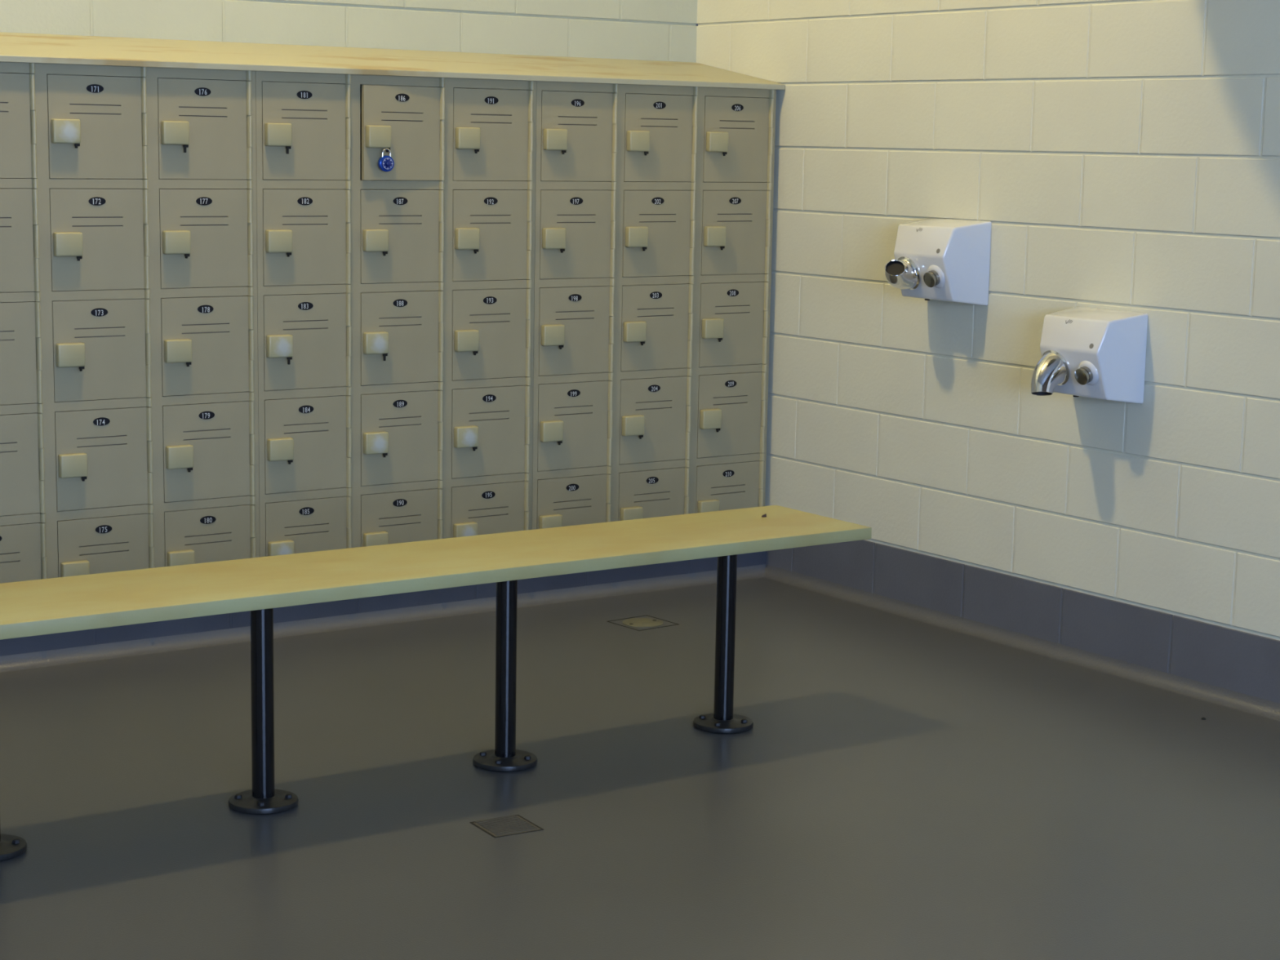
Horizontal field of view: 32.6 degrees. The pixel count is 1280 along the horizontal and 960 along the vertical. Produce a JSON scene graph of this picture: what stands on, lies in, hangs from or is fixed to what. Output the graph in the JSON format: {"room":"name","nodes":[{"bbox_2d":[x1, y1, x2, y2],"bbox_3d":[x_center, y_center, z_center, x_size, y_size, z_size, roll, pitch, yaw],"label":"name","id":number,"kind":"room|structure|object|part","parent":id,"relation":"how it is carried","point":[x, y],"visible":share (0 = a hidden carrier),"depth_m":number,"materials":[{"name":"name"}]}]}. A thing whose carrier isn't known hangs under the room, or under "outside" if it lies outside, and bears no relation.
{"room":"changing room","nodes":[
{"label":"changing room","id":0,"kind":"room"},
{"bbox_2d":[0,0,697,86],"bbox_3d":[-3.136,-1.738,5.202,8.002,4.600,0.200,-5,11,-35],"label":"wall","id":1,"kind":"structure","parent":0,"point":[660,30],"depth_m":6.82,"materials":[{"name":"paint"}]},
{"bbox_2d":[0,551,765,656],"bbox_3d":[-1.221,0.372,6.501,3.695,0.101,0.457,-5,11,-35],"label":"baseboard","id":2,"kind":"structure","parent":1,"relation":"attached to","point":[286,614],"depth_m":6.48,"materials":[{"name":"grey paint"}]},
{"bbox_2d":[0,62,259,583],"bbox_3d":[-1.578,-0.384,6.091,0.917,1.505,0.480,-5,11,-35],"label":"lockers","id":3,"kind":"object","parent":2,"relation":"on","point":[129,421],"visible":0.89,"depth_m":5.94,"materials":[{"name":"beige metal"}]},
{"bbox_3d":[-1.694,-0.916,5.654,0.270,0.269,0.026,-5,11,-35],"label":"door","id":4,"kind":"part","parent":3,"relation":"part of","materials":[{"name":"beige metal"}]},
{"bbox_3d":[-1.699,-0.623,5.699,0.270,0.269,0.026,-5,11,-35],"label":"door","id":5,"kind":"part","parent":3,"relation":"part of","materials":[{"name":"beige metal"}]},
{"bbox_3d":[-1.705,-0.329,5.745,0.270,0.269,0.026,-5,11,-35],"label":"door","id":6,"kind":"part","parent":3,"relation":"part of","materials":[{"name":"beige metal"}]},
{"bbox_3d":[-1.710,-0.036,5.790,0.270,0.269,0.026,-5,11,-35],"label":"door","id":7,"kind":"part","parent":3,"relation":"part of","materials":[{"name":"beige metal"}]},
{"bbox_3d":[-1.715,0.257,5.836,0.270,0.269,0.026,-5,11,-35],"label":"door","id":8,"kind":"part","parent":3,"relation":"part of","materials":[{"name":"beige metal"}]},
{"bbox_3d":[-1.445,-1.038,5.807,0.048,0.023,0.002,-5,11,-35],"label":"number plate","id":9,"kind":"part","parent":3,"relation":"part of","materials":[{"name":"black plastic"}]},
{"bbox_3d":[-1.451,-0.745,5.853,0.048,0.023,0.002,-5,11,-35],"label":"number plate","id":10,"kind":"part","parent":3,"relation":"part of","materials":[{"name":"black metal"}]},
{"bbox_3d":[-1.442,-0.938,5.827,0.270,0.269,0.026,-5,11,-35],"label":"door","id":11,"kind":"part","parent":3,"relation":"part of","materials":[{"name":"beige metal"}]},
{"bbox_3d":[-1.456,-0.452,5.898,0.048,0.023,0.002,-5,11,-35],"label":"number plate","id":12,"kind":"part","parent":3,"relation":"part of","materials":[{"name":"black"}]},
{"bbox_3d":[-1.448,-0.645,5.873,0.270,0.269,0.026,-5,11,-35],"label":"door","id":13,"kind":"part","parent":3,"relation":"part of","materials":[{"name":"beige metal"}]},
{"bbox_3d":[-1.462,-0.159,5.943,0.048,0.023,0.002,-5,11,-35],"label":"number plate","id":14,"kind":"part","parent":3,"relation":"part of","materials":[{"name":"black plastic"}]},
{"bbox_3d":[-1.453,-0.352,5.918,0.270,0.269,0.026,-5,11,-35],"label":"door","id":15,"kind":"part","parent":3,"relation":"part of","materials":[{"name":"beige metal"}]},
{"bbox_3d":[-1.467,0.135,5.989,0.048,0.023,0.002,-5,11,-35],"label":"number plate","id":16,"kind":"part","parent":3,"relation":"part of","materials":[{"name":"black plastic"}]},
{"bbox_3d":[-1.459,-0.058,5.964,0.270,0.269,0.026,-5,11,-35],"label":"door","id":17,"kind":"part","parent":3,"relation":"part of","materials":[{"name":"beige metal"}]},
{"bbox_3d":[-1.464,0.235,6.009,0.270,0.269,0.026,-5,11,-35],"label":"door","id":18,"kind":"part","parent":3,"relation":"part of","materials":[{"name":"beige metal"}]},
{"bbox_3d":[-1.194,-1.061,5.980,0.048,0.023,0.002,-5,11,-35],"label":"number plate","id":19,"kind":"part","parent":3,"relation":"part of","materials":[{"name":"black plastic"}]},
{"bbox_3d":[-1.200,-0.767,6.026,0.048,0.023,0.002,-5,11,-35],"label":"number plate","id":20,"kind":"part","parent":3,"relation":"part of","materials":[{"name":"black plastic"}]},
{"bbox_3d":[-1.191,-0.960,6.001,0.270,0.269,0.026,-5,11,-35],"label":"door","id":21,"kind":"part","parent":3,"relation":"part of","materials":[{"name":"beige metal"}]},
{"bbox_3d":[-1.205,-0.474,6.071,0.048,0.023,0.002,-5,11,-35],"label":"number plate","id":22,"kind":"part","parent":3,"relation":"part of","materials":[{"name":"black plastic"}]},
{"bbox_3d":[-1.197,-0.667,6.046,0.270,0.269,0.026,-5,11,-35],"label":"door","id":23,"kind":"part","parent":3,"relation":"part of","materials":[{"name":"beige metal"}]},
{"bbox_3d":[-1.210,-0.181,6.117,0.048,0.023,0.002,-5,11,-35],"label":"number plate","id":24,"kind":"part","parent":3,"relation":"part of","materials":[{"name":"black plastic"}]},
{"bbox_3d":[-1.202,-0.374,6.092,0.270,0.269,0.026,-5,11,-35],"label":"door","id":25,"kind":"part","parent":3,"relation":"part of","materials":[{"name":"beige metal"}]},
{"bbox_3d":[-1.216,0.112,6.163,0.048,0.023,0.002,-5,11,-35],"label":"number plate","id":26,"kind":"part","parent":3,"relation":"part of","materials":[{"name":"black"}]},
{"bbox_3d":[-1.208,-0.081,6.137,0.270,0.269,0.026,-5,11,-35],"label":"door","id":27,"kind":"part","parent":3,"relation":"part of","materials":[{"name":"beige metal"}]},
{"bbox_3d":[-1.213,0.212,6.183,0.270,0.269,0.026,-5,11,-35],"label":"door","id":28,"kind":"part","parent":3,"relation":"part of","materials":[{"name":"beige metal"}]},
{"bbox_2d":[255,71,536,557],"bbox_3d":[-0.820,-0.450,6.604,0.917,1.505,0.496,-5,11,-35],"label":"lockers","id":29,"kind":"object","parent":2,"relation":"on","point":[395,307],"visible":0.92,"depth_m":6.41,"materials":[{"name":"beige metal"}]},
{"bbox_3d":[-0.943,-1.083,6.154,0.048,0.023,0.002,-5,11,-35],"label":"number plate","id":30,"kind":"part","parent":29,"relation":"part of","materials":[{"name":"black plastic"}]},
{"bbox_3d":[-0.948,-0.790,6.199,0.048,0.023,0.002,-5,11,-35],"label":"number plate","id":31,"kind":"part","parent":29,"relation":"part of","materials":[{"name":"black plastic"}]},
{"bbox_3d":[-0.954,-0.496,6.245,0.048,0.023,0.002,-5,11,-35],"label":"number plate","id":32,"kind":"part","parent":29,"relation":"part of","materials":[{"name":"black plastic"}]},
{"bbox_3d":[-0.959,-0.203,6.290,0.048,0.023,0.002,-5,11,-35],"label":"number plate","id":33,"kind":"part","parent":29,"relation":"part of","materials":[{"name":"black plastic"}]},
{"bbox_3d":[-0.940,-0.983,6.174,0.270,0.269,0.026,-5,11,-35],"label":"door","id":34,"kind":"part","parent":29,"relation":"part of","materials":[{"name":"beige metal"}]},
{"bbox_3d":[-0.965,0.090,6.336,0.048,0.023,0.002,-5,11,-35],"label":"number plate","id":35,"kind":"part","parent":29,"relation":"part of","materials":[{"name":"black plastic"}]},
{"bbox_3d":[-0.946,-0.690,6.220,0.270,0.269,0.026,-5,11,-35],"label":"door","id":36,"kind":"part","parent":29,"relation":"part of","materials":[{"name":"beige metal"}]},
{"bbox_3d":[-0.951,-0.396,6.265,0.270,0.269,0.026,-5,11,-35],"label":"door","id":37,"kind":"part","parent":29,"relation":"part of","materials":[{"name":"beige metal"}]},
{"bbox_3d":[-0.956,-0.103,6.311,0.270,0.269,0.026,-5,11,-35],"label":"door","id":38,"kind":"part","parent":29,"relation":"part of","materials":[{"name":"beige metal"}]},
{"bbox_3d":[-0.962,0.190,6.356,0.270,0.269,0.026,-5,11,-35],"label":"door","id":39,"kind":"part","parent":29,"relation":"part of","materials":[{"name":"beige metal"}]},
{"bbox_2d":[377,147,394,172],"bbox_3d":[-0.727,-0.919,6.288,0.047,0.068,0.024,-5,11,-35],"label":"padlock","id":40,"kind":"object","parent":29,"relation":"hanging from","point":[385,163],"visible":1,"depth_m":6.28,"materials":[{"name":"blue metal"}]},
{"bbox_3d":[-0.713,0.068,6.509,0.048,0.023,0.002,-5,11,-35],"label":"number plate","id":41,"kind":"part","parent":29,"relation":"part of","materials":[{"name":"black plastic"}]},
{"bbox_3d":[-0.708,-0.225,6.464,0.048,0.023,0.002,-5,11,-35],"label":"number plate","id":42,"kind":"part","parent":29,"relation":"part of","materials":[{"name":"black plastic"}]},
{"bbox_3d":[-0.702,-0.519,6.418,0.048,0.023,0.002,-5,11,-35],"label":"number plate","id":43,"kind":"part","parent":29,"relation":"part of","materials":[{"name":"black plastic"}]},
{"bbox_3d":[-0.697,-0.812,6.373,0.048,0.023,0.002,-5,11,-35],"label":"number plate","id":44,"kind":"part","parent":29,"relation":"part of","materials":[{"name":"black plastic"}]},
{"bbox_3d":[-0.711,0.168,6.530,0.270,0.269,0.026,-5,11,-35],"label":"door","id":45,"kind":"part","parent":29,"relation":"part of","materials":[{"name":"beige metal"}]},
{"bbox_3d":[-0.705,-0.125,6.484,0.270,0.269,0.026,-5,11,-35],"label":"door","id":46,"kind":"part","parent":29,"relation":"part of","materials":[{"name":"beige metal"}]},
{"bbox_3d":[-0.700,-0.418,6.439,0.270,0.269,0.026,-5,11,-35],"label":"door","id":47,"kind":"part","parent":29,"relation":"part of","materials":[{"name":"beige metal"}]},
{"bbox_3d":[-0.694,-0.712,6.393,0.270,0.269,0.026,-5,11,-35],"label":"door","id":48,"kind":"part","parent":29,"relation":"part of","materials":[{"name":"beige metal"}]},
{"bbox_3d":[-0.686,-1.104,6.319,0.048,0.023,0.002,-6,11,-38],"label":"number plate","id":49,"kind":"part","parent":29,"relation":"part of","materials":[{"name":"black plastic"}]},
{"bbox_3d":[-0.683,-1.004,6.340,0.270,0.269,0.026,-6,11,-38],"label":"door","id":50,"kind":"part","parent":29,"relation":"part of","materials":[{"name":"beige metal"}]},
{"bbox_3d":[-0.462,0.045,6.683,0.048,0.023,0.002,-5,11,-35],"label":"number plate","id":51,"kind":"part","parent":29,"relation":"part of","materials":[{"name":"black plastic"}]},
{"bbox_3d":[-0.457,-0.248,6.637,0.048,0.023,0.002,-5,11,-35],"label":"number plate","id":52,"kind":"part","parent":29,"relation":"part of","materials":[{"name":"black plastic"}]},
{"bbox_3d":[-0.460,0.146,6.703,0.270,0.269,0.026,-5,11,-35],"label":"door","id":53,"kind":"part","parent":29,"relation":"part of","materials":[{"name":"beige metal"}]},
{"bbox_3d":[-0.451,-0.541,6.592,0.048,0.023,0.002,-5,11,-35],"label":"number plate","id":54,"kind":"part","parent":29,"relation":"part of","materials":[{"name":"black plastic"}]},
{"bbox_3d":[-0.454,-0.148,6.658,0.270,0.269,0.026,-5,11,-35],"label":"door","id":55,"kind":"part","parent":29,"relation":"part of","materials":[{"name":"beige metal"}]},
{"bbox_3d":[-0.446,-0.834,6.546,0.048,0.023,0.002,-5,11,-35],"label":"number plate","id":56,"kind":"part","parent":29,"relation":"part of","materials":[{"name":"black plastic"}]},
{"bbox_3d":[-0.449,-0.441,6.612,0.270,0.269,0.026,-5,11,-35],"label":"door","id":57,"kind":"part","parent":29,"relation":"part of","materials":[{"name":"beige metal"}]},
{"bbox_3d":[-0.441,-1.127,6.501,0.048,0.023,0.002,-5,11,-35],"label":"number plate","id":58,"kind":"part","parent":29,"relation":"part of","materials":[{"name":"black"}]},
{"bbox_3d":[-0.443,-0.734,6.567,0.270,0.269,0.026,-5,11,-35],"label":"door","id":59,"kind":"part","parent":29,"relation":"part of","materials":[{"name":"beige metal"}]},
{"bbox_3d":[-0.438,-1.027,6.521,0.270,0.269,0.026,-5,11,-35],"label":"door","id":60,"kind":"part","parent":29,"relation":"part of","materials":[{"name":"beige metal"}]},
{"bbox_2d":[531,80,776,529],"bbox_3d":[-0.071,-0.518,7.132,0.917,1.505,0.480,-5,11,-35],"label":"lockers","id":61,"kind":"object","parent":2,"relation":"on","point":[654,208],"visible":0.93,"depth_m":6.93,"materials":[{"name":"beige metal"}]},
{"bbox_3d":[-0.211,0.023,6.856,0.048,0.023,0.002,-5,11,-35],"label":"number plate","id":62,"kind":"part","parent":61,"relation":"part of","materials":[{"name":"black plastic"}]},
{"bbox_3d":[-0.206,-0.270,6.811,0.048,0.023,0.002,-5,11,-35],"label":"number plate","id":63,"kind":"part","parent":61,"relation":"part of","materials":[{"name":"black"}]},
{"bbox_3d":[-0.208,0.123,6.877,0.270,0.269,0.026,-5,11,-35],"label":"door","id":64,"kind":"part","parent":61,"relation":"part of","materials":[{"name":"beige metal"}]},
{"bbox_3d":[-0.203,-0.170,6.831,0.270,0.269,0.026,-5,11,-35],"label":"door","id":65,"kind":"part","parent":61,"relation":"part of","materials":[{"name":"beige metal"}]},
{"bbox_3d":[-0.200,-0.563,6.766,0.048,0.023,0.002,-5,11,-35],"label":"number plate","id":66,"kind":"part","parent":61,"relation":"part of","materials":[{"name":"black plastic"}]},
{"bbox_3d":[-0.195,-0.857,6.720,0.048,0.023,0.002,-5,11,-35],"label":"number plate","id":67,"kind":"part","parent":61,"relation":"part of","materials":[{"name":"black plastic"}]},
{"bbox_3d":[-0.198,-0.463,6.786,0.270,0.269,0.026,-5,11,-35],"label":"door","id":68,"kind":"part","parent":61,"relation":"part of","materials":[{"name":"beige metal"}]},
{"bbox_3d":[-0.192,-0.756,6.740,0.270,0.269,0.026,-5,11,-35],"label":"door","id":69,"kind":"part","parent":61,"relation":"part of","materials":[{"name":"beige metal"}]},
{"bbox_3d":[-0.189,-1.150,6.674,0.048,0.023,0.002,-5,11,-35],"label":"number plate","id":70,"kind":"part","parent":61,"relation":"part of","materials":[{"name":"black plastic"}]},
{"bbox_3d":[-0.186,-1.050,6.695,0.270,0.269,0.026,-5,11,-35],"label":"door","id":71,"kind":"part","parent":61,"relation":"part of","materials":[{"name":"beige metal"}]},
{"bbox_3d":[0.040,0.001,7.030,0.048,0.023,0.002,-5,11,-35],"label":"number plate","id":72,"kind":"part","parent":61,"relation":"part of","materials":[{"name":"black"}]},
{"bbox_3d":[0.043,0.101,7.050,0.270,0.269,0.026,-5,11,-35],"label":"door","id":73,"kind":"part","parent":61,"relation":"part of","materials":[{"name":"beige metal"}]},
{"bbox_3d":[0.045,-0.292,6.985,0.048,0.023,0.002,-5,11,-35],"label":"number plate","id":74,"kind":"part","parent":61,"relation":"part of","materials":[{"name":"black"}]},
{"bbox_3d":[0.048,-0.192,7.005,0.270,0.269,0.026,-5,11,-35],"label":"door","id":75,"kind":"part","parent":61,"relation":"part of","materials":[{"name":"beige metal"}]},
{"bbox_3d":[0.051,-0.586,6.939,0.048,0.023,0.002,-5,11,-35],"label":"number plate","id":76,"kind":"part","parent":61,"relation":"part of","materials":[{"name":"black plastic"}]},
{"bbox_3d":[0.054,-0.485,6.959,0.270,0.269,0.026,-5,11,-35],"label":"door","id":77,"kind":"part","parent":61,"relation":"part of","materials":[{"name":"beige metal"}]},
{"bbox_3d":[0.057,-0.879,6.893,0.048,0.023,0.002,-5,11,-35],"label":"number plate","id":78,"kind":"part","parent":61,"relation":"part of","materials":[{"name":"black plastic"}]},
{"bbox_3d":[0.059,-0.779,6.913,0.270,0.269,0.026,-5,11,-35],"label":"door","id":79,"kind":"part","parent":61,"relation":"part of","materials":[{"name":"beige metal"}]},
{"bbox_3d":[0.062,-1.172,6.848,0.048,0.023,0.002,-5,11,-35],"label":"number plate","id":80,"kind":"part","parent":61,"relation":"part of","materials":[{"name":"black plastic"}]},
{"bbox_3d":[0.065,-1.072,6.868,0.270,0.269,0.026,-5,11,-35],"label":"door","id":81,"kind":"part","parent":61,"relation":"part of","materials":[{"name":"beige metal"}]},
{"bbox_3d":[0.291,-0.021,7.203,0.048,0.023,0.002,-5,11,-35],"label":"number plate","id":82,"kind":"part","parent":61,"relation":"part of","materials":[{"name":"black plastic"}]},
{"bbox_3d":[0.294,0.079,7.224,0.270,0.269,0.026,-5,11,-35],"label":"door","id":83,"kind":"part","parent":61,"relation":"part of","materials":[{"name":"beige metal"}]},
{"bbox_3d":[0.297,-0.315,7.158,0.048,0.023,0.002,-5,11,-35],"label":"number plate","id":84,"kind":"part","parent":61,"relation":"part of","materials":[{"name":"black plastic"}]},
{"bbox_3d":[0.300,-0.214,7.178,0.270,0.269,0.026,-5,11,-35],"label":"door","id":85,"kind":"part","parent":61,"relation":"part of","materials":[{"name":"beige metal"}]},
{"bbox_3d":[0.302,-0.608,7.112,0.048,0.023,0.002,-5,11,-35],"label":"number plate","id":86,"kind":"part","parent":61,"relation":"part of","materials":[{"name":"black plastic"}]},
{"bbox_3d":[0.305,-0.508,7.133,0.270,0.269,0.026,-5,11,-35],"label":"door","id":87,"kind":"part","parent":61,"relation":"part of","materials":[{"name":"beige metal"}]},
{"bbox_3d":[0.308,-0.901,7.067,0.048,0.023,0.002,-5,11,-35],"label":"number plate","id":88,"kind":"part","parent":61,"relation":"part of","materials":[{"name":"black plastic"}]},
{"bbox_3d":[0.310,-0.801,7.087,0.270,0.269,0.026,-5,11,-35],"label":"door","id":89,"kind":"part","parent":61,"relation":"part of","materials":[{"name":"beige metal"}]},
{"bbox_3d":[0.313,-1.194,7.021,0.048,0.023,0.002,-5,11,-35],"label":"number plate","id":90,"kind":"part","parent":61,"relation":"part of","materials":[{"name":"black plastic"}]},
{"bbox_3d":[0.316,-1.094,7.042,0.270,0.269,0.026,-5,11,-35],"label":"door","id":91,"kind":"part","parent":61,"relation":"part of","materials":[{"name":"beige metal"}]},
{"bbox_2d":[0,31,785,89],"bbox_3d":[-1.184,-1.211,6.239,3.690,0.096,0.492,-5,11,-35],"label":"locker top","id":92,"kind":"object","parent":1,"relation":"attached to","point":[20,47],"visible":1,"depth_m":6.41,"materials":[{"name":"wood"}]},
{"bbox_2d":[0,564,765,672],"bbox_3d":[-1.082,0.438,6.305,3.691,0.036,0.036,-5,11,-35],"label":"locker base","id":93,"kind":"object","parent":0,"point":[9,663],"depth_m":6.48,"materials":[{"name":"grey"}]},
{"bbox_2d":[0,577,1279,959],"bbox_3d":[-0.410,1.268,1.639,8.400,0.150,9.900,-5,11,-35],"label":"floor","id":94,"kind":"structure","parent":0,"point":[899,788],"depth_m":4.83,"materials":[{"name":"grey concrete"}]},
{"bbox_2d":[0,505,871,861],"bbox_3d":[-0.840,0.456,4.686,3.165,0.506,0.380,-5,11,-35],"label":"bench","id":95,"kind":"object","parent":94,"relation":"on","point":[262,584],"visible":1,"depth_m":4.82,"materials":[{"name":"laminate"}]},
{"bbox_3d":[-1.309,0.737,4.399,0.150,0.021,0.150,5,10,25],"label":"plate","id":96,"kind":"part","parent":95,"relation":"part of","materials":[{"name":"black metal"}]},
{"bbox_3d":[-0.811,0.460,4.704,0.120,0.460,0.120,7,10,33],"label":"leg","id":97,"kind":"part","parent":95,"relation":"part of","materials":[{"name":"black metal"}]},
{"bbox_3d":[-0.815,0.693,4.741,0.150,0.021,0.150,7,10,33],"label":"plate","id":98,"kind":"part","parent":95,"relation":"part of","materials":[{"name":"black metal"}]},
{"bbox_3d":[-0.836,0.220,4.649,3.165,0.030,0.380,-5,11,-35],"label":"seat","id":99,"kind":"part","parent":95,"relation":"part of","materials":[{"name":"laminate"}]},
{"bbox_3d":[-0.313,0.648,5.088,0.150,0.021,0.150,-6,11,-38],"label":"plate","id":100,"kind":"part","parent":95,"relation":"part of","materials":[{"name":"black metal"}]},
{"bbox_3d":[-0.309,0.415,5.051,0.120,0.460,0.120,-6,11,-38],"label":"leg","id":101,"kind":"part","parent":95,"relation":"part of","materials":[{"name":"black metal"}]},
{"bbox_3d":[0.207,0.602,5.447,0.150,0.021,0.150,-5,11,-35],"label":"plate","id":102,"kind":"part","parent":95,"relation":"part of","materials":[{"name":"black metal"}]},
{"bbox_3d":[0.211,0.369,5.411,0.120,0.460,0.120,-5,11,-35],"label":"leg","id":103,"kind":"part","parent":95,"relation":"part of","materials":[{"name":"black metal"}]},
{"bbox_2d":[469,814,543,837],"bbox_3d":[-0.282,0.731,4.626,0.116,0.003,0.116,-4,10,-31],"label":"floor drain","id":104,"kind":"object","parent":94,"relation":"on","point":[504,826],"visible":1,"depth_m":4.62,"materials":[{"name":"black metal"}]},
{"bbox_2d":[607,614,679,631],"bbox_3d":[0.009,0.430,6.597,0.156,0.004,0.156,-6,11,-38],"label":"floor drain","id":105,"kind":"object","parent":94,"relation":"on","point":[635,622],"depth_m":6.59,"materials":[{"name":"black metal"}]},
{"bbox_2d":[696,0,1279,669],"bbox_3d":[2.997,-1.377,3.600,0.200,4.600,9.502,-5,11,-35],"label":"wall","id":106,"kind":"structure","parent":0,"point":[1121,155],"depth_m":6.25,"materials":[{"name":"white brick"}]},
{"bbox_2d":[884,217,991,306],"bbox_3d":[0.842,-0.639,6.418,0.248,0.246,0.264,-5,11,-35],"label":"dryer","id":107,"kind":"object","parent":106,"relation":"attached to","point":[936,259],"visible":1,"depth_m":6.37,"materials":[{"name":"white metal"}]},
{"bbox_2d":[763,564,1279,721],"bbox_3d":[2.987,0.917,3.700,0.036,0.036,9.031,-5,11,-35],"label":"trim","id":108,"kind":"structure","parent":106,"relation":"attached to","point":[1251,704],"depth_m":6.31,"materials":[{"name":"grey"}]},
{"bbox_2d":[765,539,1279,703],"bbox_3d":[2.876,0.803,3.884,0.006,0.194,9.500,-5,11,-35],"label":"baseboard","id":109,"kind":"structure","parent":106,"relation":"attached to","point":[1227,658],"depth_m":6.27,"materials":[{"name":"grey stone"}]},
{"bbox_2d":[1030,306,1147,404],"bbox_3d":[1.195,-0.337,5.958,0.234,0.246,0.264,-5,11,-35],"label":"dryer","id":110,"kind":"object","parent":106,"relation":"attached to","point":[1100,353],"visible":1,"depth_m":5.91,"materials":[{"name":"white metal"}]}
]}

